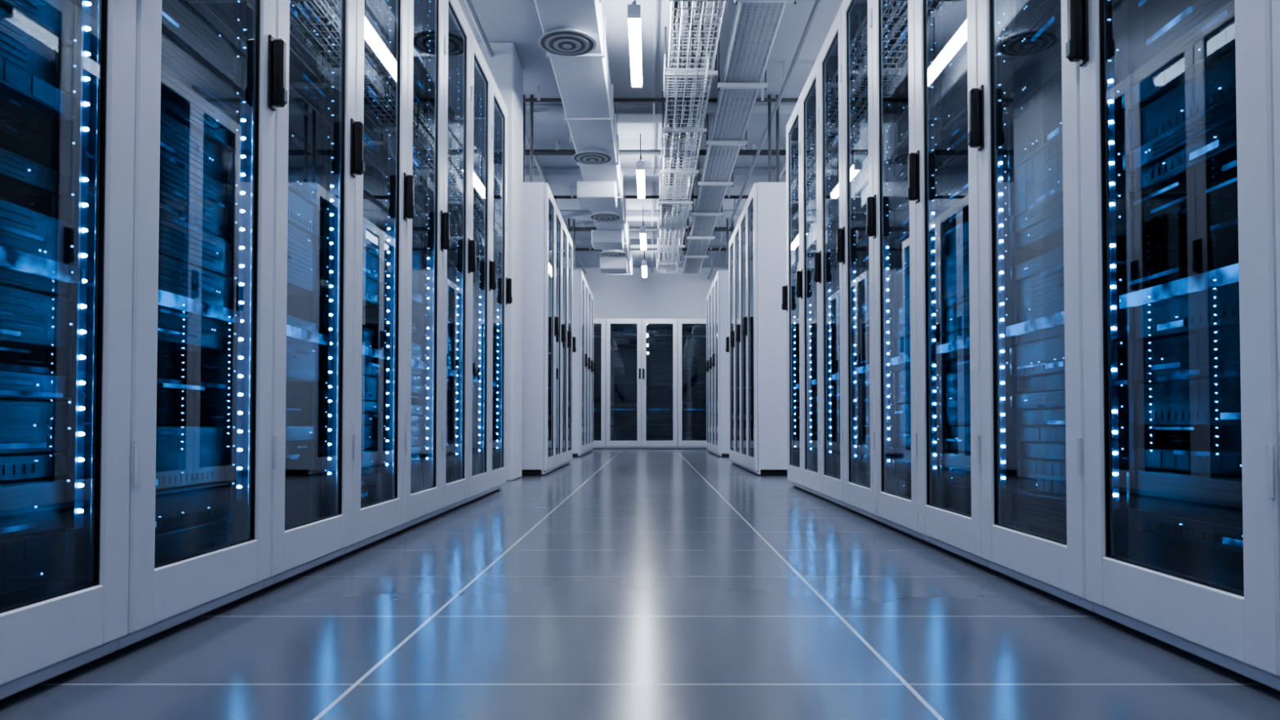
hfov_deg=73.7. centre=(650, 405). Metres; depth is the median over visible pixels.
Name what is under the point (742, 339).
rack
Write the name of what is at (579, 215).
ceiling beam
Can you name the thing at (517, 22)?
ceiling
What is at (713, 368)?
rack
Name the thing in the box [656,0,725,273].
cable tray
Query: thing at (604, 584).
floor
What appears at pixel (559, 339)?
rack
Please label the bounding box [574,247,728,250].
conduit
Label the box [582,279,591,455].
rack
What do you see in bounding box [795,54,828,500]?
rack
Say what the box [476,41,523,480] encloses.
pillar
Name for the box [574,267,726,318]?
wall
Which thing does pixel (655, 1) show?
ceiling pipe
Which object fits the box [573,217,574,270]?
conduit
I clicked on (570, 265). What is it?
rack
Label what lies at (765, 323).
rack
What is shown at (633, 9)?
ceiling lamp
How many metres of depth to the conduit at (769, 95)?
7.44 m
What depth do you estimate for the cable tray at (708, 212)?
6.94 m
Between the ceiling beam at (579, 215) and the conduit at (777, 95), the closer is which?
the conduit at (777, 95)
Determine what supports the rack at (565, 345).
on the floor
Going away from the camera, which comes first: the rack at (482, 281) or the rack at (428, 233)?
the rack at (428, 233)
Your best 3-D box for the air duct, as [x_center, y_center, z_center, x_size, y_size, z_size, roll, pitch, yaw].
[-0.528,-2.438,7.407,0.465,0.550,13.700,0,-1,0]
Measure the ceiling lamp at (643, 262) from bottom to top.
0.420 m
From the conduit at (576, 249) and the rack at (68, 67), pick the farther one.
the conduit at (576, 249)
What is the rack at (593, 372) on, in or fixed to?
on the floor
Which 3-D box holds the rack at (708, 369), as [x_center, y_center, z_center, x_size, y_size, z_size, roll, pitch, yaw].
[1.301,-0.508,12.452,0.939,2.420,0.574,0,-1,0]
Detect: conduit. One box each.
[523,84,798,102]
[523,94,525,182]
[524,140,786,155]
[529,94,533,182]
[553,186,749,199]
[566,221,735,231]
[567,217,569,234]
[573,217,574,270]
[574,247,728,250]
[726,217,728,270]
[731,218,733,235]
[768,94,771,182]
[776,94,779,182]
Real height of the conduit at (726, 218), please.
0.879 m
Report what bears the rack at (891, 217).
on the floor
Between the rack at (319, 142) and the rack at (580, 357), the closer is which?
the rack at (319, 142)
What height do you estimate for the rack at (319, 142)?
2.500 m
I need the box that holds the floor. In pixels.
[0,448,1279,719]
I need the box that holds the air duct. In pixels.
[529,0,632,275]
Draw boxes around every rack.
[0,0,136,702]
[104,0,287,657]
[253,0,364,594]
[337,0,415,557]
[392,0,450,534]
[431,0,476,517]
[461,29,496,505]
[482,74,512,496]
[521,182,559,475]
[550,201,565,471]
[559,217,571,466]
[564,231,576,465]
[572,270,587,457]
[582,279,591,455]
[586,286,593,453]
[589,292,595,452]
[593,318,605,448]
[605,318,641,448]
[641,318,677,448]
[677,318,706,448]
[703,293,710,451]
[706,284,714,453]
[709,280,716,454]
[711,270,728,457]
[725,231,736,464]
[730,217,744,468]
[736,203,751,471]
[742,182,786,475]
[781,94,808,492]
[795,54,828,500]
[813,4,853,511]
[835,0,885,524]
[865,0,930,543]
[906,0,997,572]
[967,0,1105,617]
[1065,0,1279,693]
[1271,0,1279,484]
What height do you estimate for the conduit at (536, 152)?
0.147 m
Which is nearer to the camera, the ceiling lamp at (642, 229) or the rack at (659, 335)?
the ceiling lamp at (642, 229)
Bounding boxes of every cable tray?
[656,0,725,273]
[682,0,796,274]
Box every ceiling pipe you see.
[464,0,586,274]
[651,0,656,272]
[707,0,821,279]
[728,143,786,270]
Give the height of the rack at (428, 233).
2.500 m
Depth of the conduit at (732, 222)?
11.55 m
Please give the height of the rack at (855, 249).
2.500 m
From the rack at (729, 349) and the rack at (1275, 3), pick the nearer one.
the rack at (1275, 3)
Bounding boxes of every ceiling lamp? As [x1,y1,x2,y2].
[627,0,642,88]
[635,133,644,199]
[640,204,646,250]
[641,250,647,277]
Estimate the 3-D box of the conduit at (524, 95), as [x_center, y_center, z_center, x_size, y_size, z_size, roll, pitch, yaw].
[-1.110,-2.272,7.454,0.044,0.879,0.044,0,-1,0]
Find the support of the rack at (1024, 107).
on the floor
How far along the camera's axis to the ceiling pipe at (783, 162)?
8.76 m
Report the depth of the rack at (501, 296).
5.53 m
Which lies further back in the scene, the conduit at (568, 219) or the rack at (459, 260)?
the conduit at (568, 219)
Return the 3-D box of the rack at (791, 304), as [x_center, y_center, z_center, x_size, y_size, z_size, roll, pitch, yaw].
[1.371,-0.703,5.615,0.939,2.500,0.574,0,-1,0]
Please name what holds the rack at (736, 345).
on the floor
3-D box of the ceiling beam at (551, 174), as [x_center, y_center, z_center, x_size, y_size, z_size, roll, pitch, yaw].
[0.000,-2.616,9.687,6.400,0.090,0.250,0,-1,0]
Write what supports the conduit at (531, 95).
hanging from the ceiling
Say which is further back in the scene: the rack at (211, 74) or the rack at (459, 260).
the rack at (459, 260)
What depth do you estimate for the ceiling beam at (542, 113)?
7.67 m
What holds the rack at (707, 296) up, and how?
on the floor
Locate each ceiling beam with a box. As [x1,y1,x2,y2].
[524,104,795,123]
[524,168,786,181]
[560,210,742,221]
[572,239,729,248]
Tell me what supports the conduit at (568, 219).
hanging from the ceiling
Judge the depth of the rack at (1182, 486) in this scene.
1.68 m
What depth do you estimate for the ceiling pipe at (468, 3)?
6.32 m
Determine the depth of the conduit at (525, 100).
7.25 m
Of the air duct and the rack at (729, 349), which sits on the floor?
the rack at (729, 349)
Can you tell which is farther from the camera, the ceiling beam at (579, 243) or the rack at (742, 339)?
the ceiling beam at (579, 243)
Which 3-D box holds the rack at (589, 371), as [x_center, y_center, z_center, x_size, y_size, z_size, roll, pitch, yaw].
[-1.321,-0.508,12.452,0.939,2.420,0.574,0,-1,0]
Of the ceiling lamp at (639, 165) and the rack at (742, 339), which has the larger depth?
the ceiling lamp at (639, 165)
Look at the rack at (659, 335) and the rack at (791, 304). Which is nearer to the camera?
the rack at (791, 304)
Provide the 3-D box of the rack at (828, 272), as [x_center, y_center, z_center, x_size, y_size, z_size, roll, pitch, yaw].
[1.371,-0.729,4.465,0.939,2.500,0.574,0,-1,0]
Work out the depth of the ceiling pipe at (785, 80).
7.13 m
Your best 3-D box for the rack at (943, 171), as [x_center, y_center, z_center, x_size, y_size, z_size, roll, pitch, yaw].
[1.371,-0.768,2.741,0.939,2.500,0.574,0,-1,0]
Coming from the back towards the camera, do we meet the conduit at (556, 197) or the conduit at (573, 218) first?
the conduit at (573, 218)
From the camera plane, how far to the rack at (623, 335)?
14.68 m
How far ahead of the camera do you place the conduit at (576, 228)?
12.03 m
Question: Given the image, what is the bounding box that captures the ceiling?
[457,0,843,267]
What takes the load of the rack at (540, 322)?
on the floor
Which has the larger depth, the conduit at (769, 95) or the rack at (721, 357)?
the rack at (721, 357)
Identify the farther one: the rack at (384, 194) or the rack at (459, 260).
the rack at (459, 260)
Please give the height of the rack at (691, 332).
2.240 m
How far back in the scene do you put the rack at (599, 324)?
14.66 m

